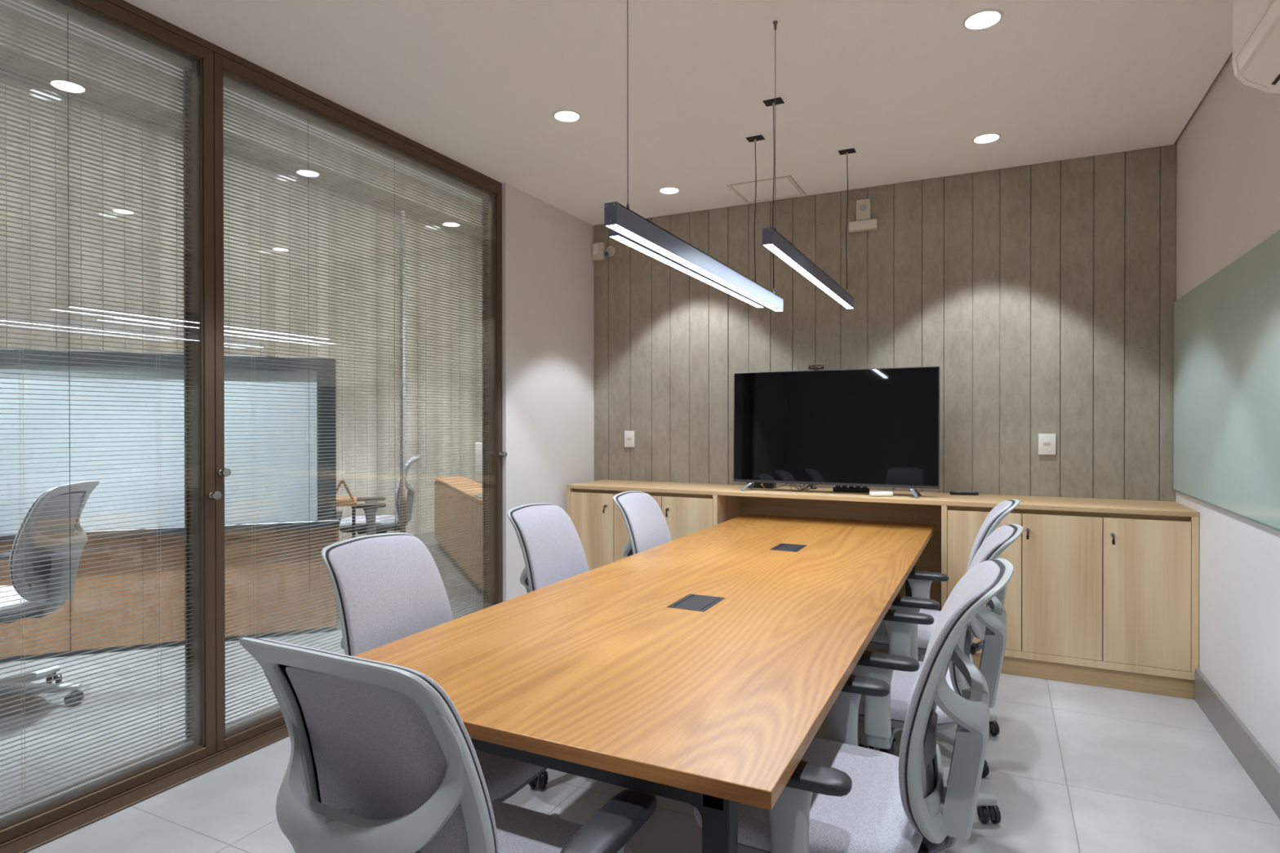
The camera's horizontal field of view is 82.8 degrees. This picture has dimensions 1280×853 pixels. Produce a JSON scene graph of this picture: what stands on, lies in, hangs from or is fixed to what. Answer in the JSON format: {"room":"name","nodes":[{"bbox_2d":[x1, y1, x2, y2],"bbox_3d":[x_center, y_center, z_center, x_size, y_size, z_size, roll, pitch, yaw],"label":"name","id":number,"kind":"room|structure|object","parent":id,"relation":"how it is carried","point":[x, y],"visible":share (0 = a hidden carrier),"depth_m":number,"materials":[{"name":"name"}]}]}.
{"room":"conference room","nodes":[
{"label":"conference room","id":0,"kind":"room"},
{"bbox_2d":[0,0,481,205],"bbox_3d":[-2.671,-2.837,5.260,3.550,0.150,10.400,0,0,26],"label":"ceiling","id":1,"kind":"structure","parent":0,"point":[10,1],"depth_m":6.04,"materials":[{"name":"paint"}]},
{"bbox_2d":[0,68,482,541],"bbox_3d":[-4.079,-0.729,5.927,0.160,4.070,10.233,0,0,26],"label":"wall","id":2,"kind":"structure","parent":0,"point":[353,429],"depth_m":6.94,"materials":[{"name":"paint"}]},
{"bbox_2d":[0,6,481,239],"bbox_3d":[-3.881,-2.623,5.746,0.350,0.280,9.900,0,0,26],"label":"window blind","id":3,"kind":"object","parent":2,"relation":"attached to","point":[1,7],"depth_m":6.13,"materials":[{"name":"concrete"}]},
{"bbox_2d":[481,182,594,601],"bbox_3d":[-0.993,-0.725,4.444,0.187,4.070,10.100,0,0,26],"label":"wall","id":4,"kind":"structure","parent":0,"point":[548,264],"depth_m":4.93,"materials":[{"name":"paint"}]},
{"bbox_2d":[0,0,194,820],"bbox_3d":[-2.153,-0.087,2.084,0.026,2.686,1.736,0,0,26],"label":"blind","id":5,"kind":"object","parent":4,"relation":"attached to","point":[53,6],"visible":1,"depth_m":2.54,"materials":[{"name":"metal"}]},
{"bbox_2d":[0,0,221,844],"bbox_3d":[-2.132,-0.089,2.077,0.168,2.789,1.841,0,0,26],"label":"door","id":6,"kind":"structure","parent":4,"relation":"in","point":[203,495],"depth_m":2.86,"materials":[{"name":"brown metal"}]},
{"bbox_2d":[0,724,288,852],"bbox_3d":[-1.722,1.310,2.899,0.252,0.016,3.746,0,0,26],"label":"trim","id":7,"kind":"structure","parent":4,"relation":"attached to","point":[28,842],"depth_m":2.58,"materials":[{"name":"brown metal"}]},
{"bbox_2d":[105,0,502,602],"bbox_3d":[-1.755,-0.102,2.908,0.140,2.839,3.746,0,0,26],"label":"trim","id":8,"kind":"structure","parent":4,"relation":"attached to","point":[125,5],"depth_m":3.19,"materials":[{"name":"brown metal"}]},
{"bbox_2d":[222,75,489,730],"bbox_3d":[-1.336,-0.095,3.742,0.026,2.686,1.764,0,0,26],"label":"blind","id":9,"kind":"object","parent":4,"relation":"attached to","point":[229,84],"visible":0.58,"depth_m":3.47,"materials":[{"name":"metal"}]},
{"bbox_2d":[213,52,506,752],"bbox_3d":[-1.314,-0.098,3.737,0.168,2.789,1.857,0,0,26],"label":"door","id":10,"kind":"structure","parent":4,"relation":"in","point":[223,66],"depth_m":3.43,"materials":[{"name":"brown metal"}]},
{"bbox_2d":[0,531,1279,852],"bbox_3d":[-0.877,1.371,4.369,7.467,0.120,10.350,0,0,26],"label":"floor","id":11,"kind":"structure","parent":0,"point":[1073,767],"depth_m":2.71,"materials":[{"name":"grey tile"}]},
{"bbox_2d":[0,480,99,706],"bbox_3d":[-2.968,0.786,3.362,0.736,1.056,0.689,0,0,-9],"label":"office chair","id":12,"kind":"object","parent":11,"relation":"on","point":[91,485],"visible":0.85,"depth_m":3.34,"materials":[{"name":"grey plastic"}]},
{"bbox_2d":[0,510,342,662],"bbox_3d":[-3.277,0.955,4.394,2.710,0.715,0.550,0,0,-21],"label":"cabinet","id":13,"kind":"object","parent":11,"relation":"on","point":[176,531],"depth_m":4.30,"materials":[{"name":"orange wood"}]},
{"bbox_2d":[0,348,336,533],"bbox_3d":[-3.209,0.083,4.181,2.690,1.030,0.051,0,0,-21],"label":"framed board","id":14,"kind":"object","parent":13,"relation":"on","point":[174,421],"visible":0.79,"depth_m":4.29,"materials":[{"name":"glass"}]},
{"bbox_2d":[0,510,342,542],"bbox_3d":[-3.277,0.618,4.393,2.710,0.041,0.550,0,0,-21],"label":"countertop","id":15,"kind":"structure","parent":13,"relation":"on","point":[100,531],"depth_m":4.32,"materials":[{"name":"wood"}]},
{"bbox_2d":[336,496,357,537],"bbox_3d":[-2.512,0.927,5.338,0.800,0.760,0.500,0,0,-21],"label":"desk","id":16,"kind":"object","parent":11,"relation":"on","point":[353,504],"visible":0.09,"depth_m":5.26,"materials":[{"name":"orange wood"}]},
{"bbox_2d":[336,478,355,502],"bbox_3d":[-2.167,0.464,5.285,0.170,0.165,0.120,0,0,-21],"label":"stand","id":17,"kind":"object","parent":16,"relation":"on","point":[341,482],"visible":0.57,"depth_m":5.24,"materials":[{"name":"orange wood"}]},
{"bbox_2d":[338,455,419,535],"bbox_3d":[-2.219,0.774,6.024,0.756,1.056,0.692,0,0,-20],"label":"office chair","id":18,"kind":"object","parent":11,"relation":"on","point":[411,460],"visible":0.38,"depth_m":5.92,"materials":[{"name":"grey plastic"}]},
{"bbox_2d":[399,210,405,533],"bbox_3d":[-1.754,-0.143,5.363,0.030,2.900,0.030,0,0,26],"label":"trim","id":19,"kind":"structure","parent":11,"relation":"on","point":[402,420],"depth_m":5.35,"materials":[{"name":"metal"}]},
{"bbox_2d":[321,533,560,818],"bbox_3d":[-0.511,0.825,2.059,0.700,0.990,0.699,0,0,-32],"label":"office chair","id":20,"kind":"object","parent":11,"relation":"on","point":[388,588],"visible":0.29,"depth_m":2.08,"materials":[{"name":"grey fabric"}]},
{"bbox_2d":[239,637,657,852],"bbox_3d":[-0.340,0.816,1.349,0.712,1.014,0.693,0,0,-31],"label":"office chair","id":21,"kind":"object","parent":11,"relation":"on","point":[382,760],"visible":1,"depth_m":1.09,"materials":[{"name":"grey plastic"}]},
{"bbox_2d":[434,476,482,591],"bbox_3d":[-1.505,0.931,6.599,0.306,0.740,3.028,0,0,-23],"label":"base cabinet","id":22,"kind":"object","parent":11,"relation":"on","point":[453,478],"visible":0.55,"depth_m":6.53,"materials":[{"name":"orange wood"}]},
{"bbox_2d":[475,442,482,497],"bbox_3d":[-1.244,0.349,5.823,0.130,0.430,0.540,0,0,-23],"label":"monitor","id":23,"kind":"object","parent":22,"relation":"on","point":[479,447],"visible":0.25,"depth_m":5.92,"materials":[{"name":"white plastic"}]},
{"bbox_2d":[506,502,655,795],"bbox_3d":[-0.157,0.821,2.889,0.731,0.990,0.715,0,0,26],"label":"office chair","id":24,"kind":"object","parent":11,"relation":"on","point":[549,541],"visible":0.33,"depth_m":2.95,"materials":[{"name":"grey fabric"}]},
{"bbox_2d":[613,491,671,557],"bbox_3d":[0.267,0.823,3.572,0.749,0.975,0.681,0,0,26],"label":"office chair","id":25,"kind":"object","parent":11,"relation":"on","point":[646,523],"visible":0.3,"depth_m":3.63,"materials":[{"name":"grey fabric"}]},
{"bbox_2d":[354,514,935,852],"bbox_3d":[0.453,0.949,2.962,1.152,0.735,3.426,0,0,26],"label":"conference table","id":26,"kind":"object","parent":11,"relation":"on","point":[591,674],"visible":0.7,"depth_m":1.84,"materials":[{"name":"brown wood"}]},
{"bbox_2d":[666,594,724,611],"bbox_3d":[0.188,0.583,2.405,0.130,0.002,0.197,0,0,26],"label":"outlet cover","id":27,"kind":"object","parent":26,"relation":"on","point":[691,602],"visible":1,"depth_m":2.39,"materials":[{"name":"grey plastic"}]},
{"bbox_2d":[769,543,806,551],"bbox_3d":[0.710,0.577,3.464,0.130,0.002,0.198,0,0,26],"label":"outlet cover","id":28,"kind":"object","parent":26,"relation":"on","point":[781,547],"visible":1,"depth_m":3.46,"materials":[{"name":"grey plastic"}]},
{"bbox_2d":[566,488,741,570],"bbox_3d":[0.092,0.868,5.007,1.106,0.877,0.556,0,0,26],"label":"base cabinet","id":29,"kind":"object","parent":11,"relation":"on","point":[600,526],"visible":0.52,"depth_m":4.87,"materials":[{"name":"brown wood"}]},
{"bbox_2d":[741,496,941,610],"bbox_3d":[1.279,0.868,4.692,1.300,0.875,0.020,0,0,26],"label":"panel","id":30,"kind":"object","parent":11,"relation":"on","point":[930,560],"visible":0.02,"depth_m":4.58,"materials":[{"name":"brown wood"}]},
{"bbox_2d":[693,558,1013,852],"bbox_3d":[0.437,0.803,1.670,0.748,1.033,0.680,0,0,26],"label":"office chair","id":31,"kind":"object","parent":11,"relation":"on","point":[842,796],"visible":0.94,"depth_m":1.46,"materials":[{"name":"grey plastic"}]},
{"bbox_2d":[826,524,1022,852],"bbox_3d":[0.851,0.813,2.421,0.751,1.005,0.681,0,0,26],"label":"office chair","id":32,"kind":"object","parent":11,"relation":"on","point":[881,717],"visible":0.36,"depth_m":2.21,"materials":[{"name":"grey plastic"}]},
{"bbox_2d":[858,498,1019,777],"bbox_3d":[1.177,0.804,3.066,0.753,1.017,0.686,0,0,26],"label":"office chair","id":33,"kind":"object","parent":11,"relation":"on","point":[919,581],"visible":0.33,"depth_m":2.87,"materials":[{"name":"grey plastic"}]},
{"bbox_2d":[941,505,1199,698],"bbox_3d":[2.267,0.871,3.935,1.141,0.877,0.556,0,0,26],"label":"base cabinet","id":34,"kind":"object","parent":11,"relation":"on","point":[1100,599],"visible":0.88,"depth_m":3.66,"materials":[{"name":"brown wood"}]},
{"bbox_2d":[566,479,1199,517],"bbox_3d":[1.197,0.397,4.485,3.549,0.067,0.518,0,0,26],"label":"countertop","id":35,"kind":"structure","parent":34,"relation":"on","point":[984,500],"depth_m":4.20,"materials":[{"name":"brown wood"}]},
{"bbox_2d":[746,482,776,488],"bbox_3d":[0.796,0.378,4.778,0.176,0.052,0.158,0,0,22],"label":"media box","id":36,"kind":"object","parent":35,"relation":"on","point":[757,485],"visible":0.52,"depth_m":4.74,"materials":[{"name":"black plastic"}]},
{"bbox_2d":[771,483,817,491],"bbox_3d":[0.961,0.340,4.580,0.298,0.129,0.126,0,0,26],"label":"cable bundle","id":37,"kind":"object","parent":35,"relation":"on","point":[811,486],"visible":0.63,"depth_m":4.58,"materials":[{"name":"black plastic"}]},
{"bbox_2d":[733,366,939,497],"bbox_3d":[1.159,0.030,4.407,1.226,0.748,0.199,0,-1,26],"label":"television","id":38,"kind":"object","parent":35,"relation":"on","point":[871,427],"visible":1,"depth_m":4.36,"materials":[{"name":"black glass"}]},
{"bbox_2d":[808,364,824,370],"bbox_3d":[1.078,-0.359,4.435,0.094,0.035,0.032,0,0,26],"label":"webcam","id":39,"kind":"object","parent":38,"relation":"attached to","point":[815,367],"visible":1,"depth_m":4.42,"materials":[{"name":"black plastic"}]},
{"bbox_2d":[869,491,893,496],"bbox_3d":[1.401,0.391,4.217,0.132,0.028,0.047,0,0,-2],"label":"remote","id":40,"kind":"object","parent":35,"relation":"on","point":[871,493],"visible":1,"depth_m":4.20,"materials":[{"name":"plastic"}]},
{"bbox_2d":[949,490,978,495],"bbox_3d":[1.925,0.394,4.310,0.156,0.021,0.040,0,0,18],"label":"remote","id":41,"kind":"object","parent":35,"relation":"on","point":[952,492],"visible":1,"depth_m":4.29,"materials":[{"name":"grey plastic"}]},
{"bbox_2d":[123,0,1233,225],"bbox_3d":[-0.144,-1.529,1.907,3.651,0.030,6.306,0,0,26],"label":"ceiling","id":42,"kind":"structure","parent":0,"point":[904,85],"depth_m":3.17,"materials":[{"name":"paint"}]},
{"bbox_2d":[552,109,581,122],"bbox_3d":[-0.357,-1.517,3.552,0.140,0.010,0.140,0,0,26],"label":"recessed light","id":43,"kind":"object","parent":42,"relation":"in","point":[564,115],"visible":1,"depth_m":3.54,"materials":[{"name":"white plastic"}]},
{"bbox_2d":[658,186,679,194],"bbox_3d":[0.189,-1.522,4.688,0.140,0.010,0.140,0,0,26],"label":"recessed light","id":44,"kind":"object","parent":42,"relation":"in","point":[667,190],"visible":1,"depth_m":4.67,"materials":[{"name":"white plastic"}]},
{"bbox_2d":[604,0,784,311],"bbox_3d":[0.295,-1.034,2.729,0.086,0.967,1.703,0,0,26],"label":"linear pendant","id":45,"kind":"object","parent":42,"relation":"hanging from","point":[619,218],"visible":0.97,"depth_m":2.37,"materials":[{"name":"metal"}]},
{"bbox_2d":[608,228,764,307],"bbox_3d":[0.239,-0.620,3.086,0.086,0.027,1.696,0,0,26],"label":"diffuser","id":46,"kind":"object","parent":45,"relation":"attached to","point":[615,235],"depth_m":2.88,"materials":[{"name":"plastic"}]},
{"bbox_2d":[606,224,782,311],"bbox_3d":[0.296,-0.552,2.731,0.033,0.003,1.692,0,0,26],"label":"diffuser","id":47,"kind":"object","parent":45,"relation":"attached to","point":[629,231],"depth_m":2.45,"materials":[{"name":"white plastic"}]},
{"bbox_2d":[746,134,764,282],"bbox_3d":[0.552,-1.129,3.721,0.086,0.785,0.306,0,0,26],"label":"cable","id":48,"kind":"object","parent":42,"relation":"hanging from","point":[756,138],"depth_m":3.83,"materials":[{"name":"metal"}]},
{"bbox_2d":[726,175,805,203],"bbox_3d":[0.820,-1.525,4.683,0.409,0.004,0.405,0,0,26],"label":"ceiling hatch","id":49,"kind":"object","parent":42,"relation":"attached to","point":[785,186],"visible":0.97,"depth_m":4.67,"materials":[{"name":"paint"}]},
{"bbox_2d":[762,20,856,308],"bbox_3d":[0.828,-1.093,3.372,0.086,0.857,1.655,0,0,26],"label":"linear pendant","id":50,"kind":"object","parent":42,"relation":"hanging from","point":[772,240],"visible":1,"depth_m":3.07,"materials":[{"name":"metal"}]},
{"bbox_2d":[764,244,853,308],"bbox_3d":[0.828,-0.666,3.374,0.033,0.003,1.644,0,0,26],"label":"diffuser","id":51,"kind":"object","parent":50,"relation":"attached to","point":[778,250],"depth_m":3.15,"materials":[{"name":"white plastic"}]},
{"bbox_2d":[962,8,1004,30],"bbox_3d":[1.279,-1.514,2.707,0.140,0.010,0.140,0,0,26],"label":"recessed light","id":52,"kind":"object","parent":42,"relation":"in","point":[987,18],"visible":1,"depth_m":2.69,"materials":[{"name":"white plastic"}]},
{"bbox_2d":[972,133,1001,143],"bbox_3d":[1.831,-1.520,3.834,0.140,0.010,0.140,0,0,26],"label":"recessed light","id":53,"kind":"object","parent":42,"relation":"in","point":[985,138],"visible":1,"depth_m":3.82,"materials":[{"name":"white plastic"}]},
{"bbox_2d":[594,140,1176,501],"bbox_3d":[1.312,-0.126,4.805,3.630,2.865,0.160,0,0,26],"label":"wall","id":54,"kind":"structure","parent":0,"point":[1042,296],"depth_m":4.41,"materials":[{"name":"wood"}]},
{"bbox_2d":[591,242,605,261],"bbox_3d":[-0.314,-1.323,5.483,0.098,0.128,0.050,0,0,26],"label":"sensor","id":55,"kind":"object","parent":54,"relation":"attached to","point":[597,249],"visible":0.99,"depth_m":5.47,"materials":[{"name":"beige plastic"}]},
{"bbox_2d":[603,245,615,257],"bbox_3d":[-0.233,-1.313,5.432,0.080,0.093,0.068,0,0,26],"label":"security camera","id":56,"kind":"object","parent":54,"relation":"attached to","point":[610,251],"visible":1,"depth_m":5.43,"materials":[{"name":"beige plastic"}]},
{"bbox_2d":[624,431,635,447],"bbox_3d":[-0.078,0.093,5.395,0.083,0.122,0.012,0,0,26],"label":"wall socket","id":57,"kind":"object","parent":54,"relation":"attached to","point":[629,437],"visible":1,"depth_m":5.39,"materials":[{"name":"white plastic"}]},
{"bbox_2d":[848,218,878,232],"bbox_3d":[1.424,-1.280,4.628,0.176,0.062,0.046,0,0,26],"label":"emergency light","id":58,"kind":"object","parent":54,"relation":"attached to","point":[866,224],"visible":1,"depth_m":4.61,"materials":[{"name":"beige plastic"}]},
{"bbox_2d":[856,198,871,221],"bbox_3d":[1.428,-1.385,4.639,0.088,0.132,0.023,0,0,26],"label":"fire alarm","id":59,"kind":"object","parent":54,"relation":"attached to","point":[863,206],"visible":1,"depth_m":4.63,"materials":[{"name":"beige plastic"}]},
{"bbox_2d":[1038,433,1055,454],"bbox_3d":[2.354,0.102,4.196,0.088,0.121,0.012,0,0,26],"label":"wall socket","id":60,"kind":"object","parent":54,"relation":"attached to","point":[1046,442],"visible":1,"depth_m":4.19,"materials":[{"name":"white plastic"}]},
{"bbox_2d":[1175,51,1279,768],"bbox_3d":[1.621,-0.109,1.157,0.150,2.865,6.510,0,0,26],"label":"wall","id":61,"kind":"structure","parent":0,"point":[1228,151],"depth_m":2.96,"materials":[{"name":"paint"}]},
{"bbox_2d":[1173,230,1279,531],"bbox_3d":[2.098,-0.155,2.311,0.013,1.020,3.602,0,0,26],"label":"board","id":62,"kind":"object","parent":61,"relation":"attached to","point":[1227,327],"visible":1,"depth_m":2.95,"materials":[{"name":"glass"}]},
{"bbox_2d":[1194,668,1279,818],"bbox_3d":[1.391,1.249,0.885,0.018,0.151,5.786,0,0,26],"label":"baseboard","id":63,"kind":"structure","parent":61,"relation":"attached to","point":[1263,771],"depth_m":2.82,"materials":[{"name":"grey stone"}]},
{"bbox_2d":[1231,0,1279,93],"bbox_3d":[1.602,-1.084,1.602,0.280,0.390,0.850,0,0,26],"label":"air conditioner","id":64,"kind":"object","parent":61,"relation":"attached to","point":[1255,60],"visible":1,"depth_m":1.91,"materials":[{"name":"white plastic"}]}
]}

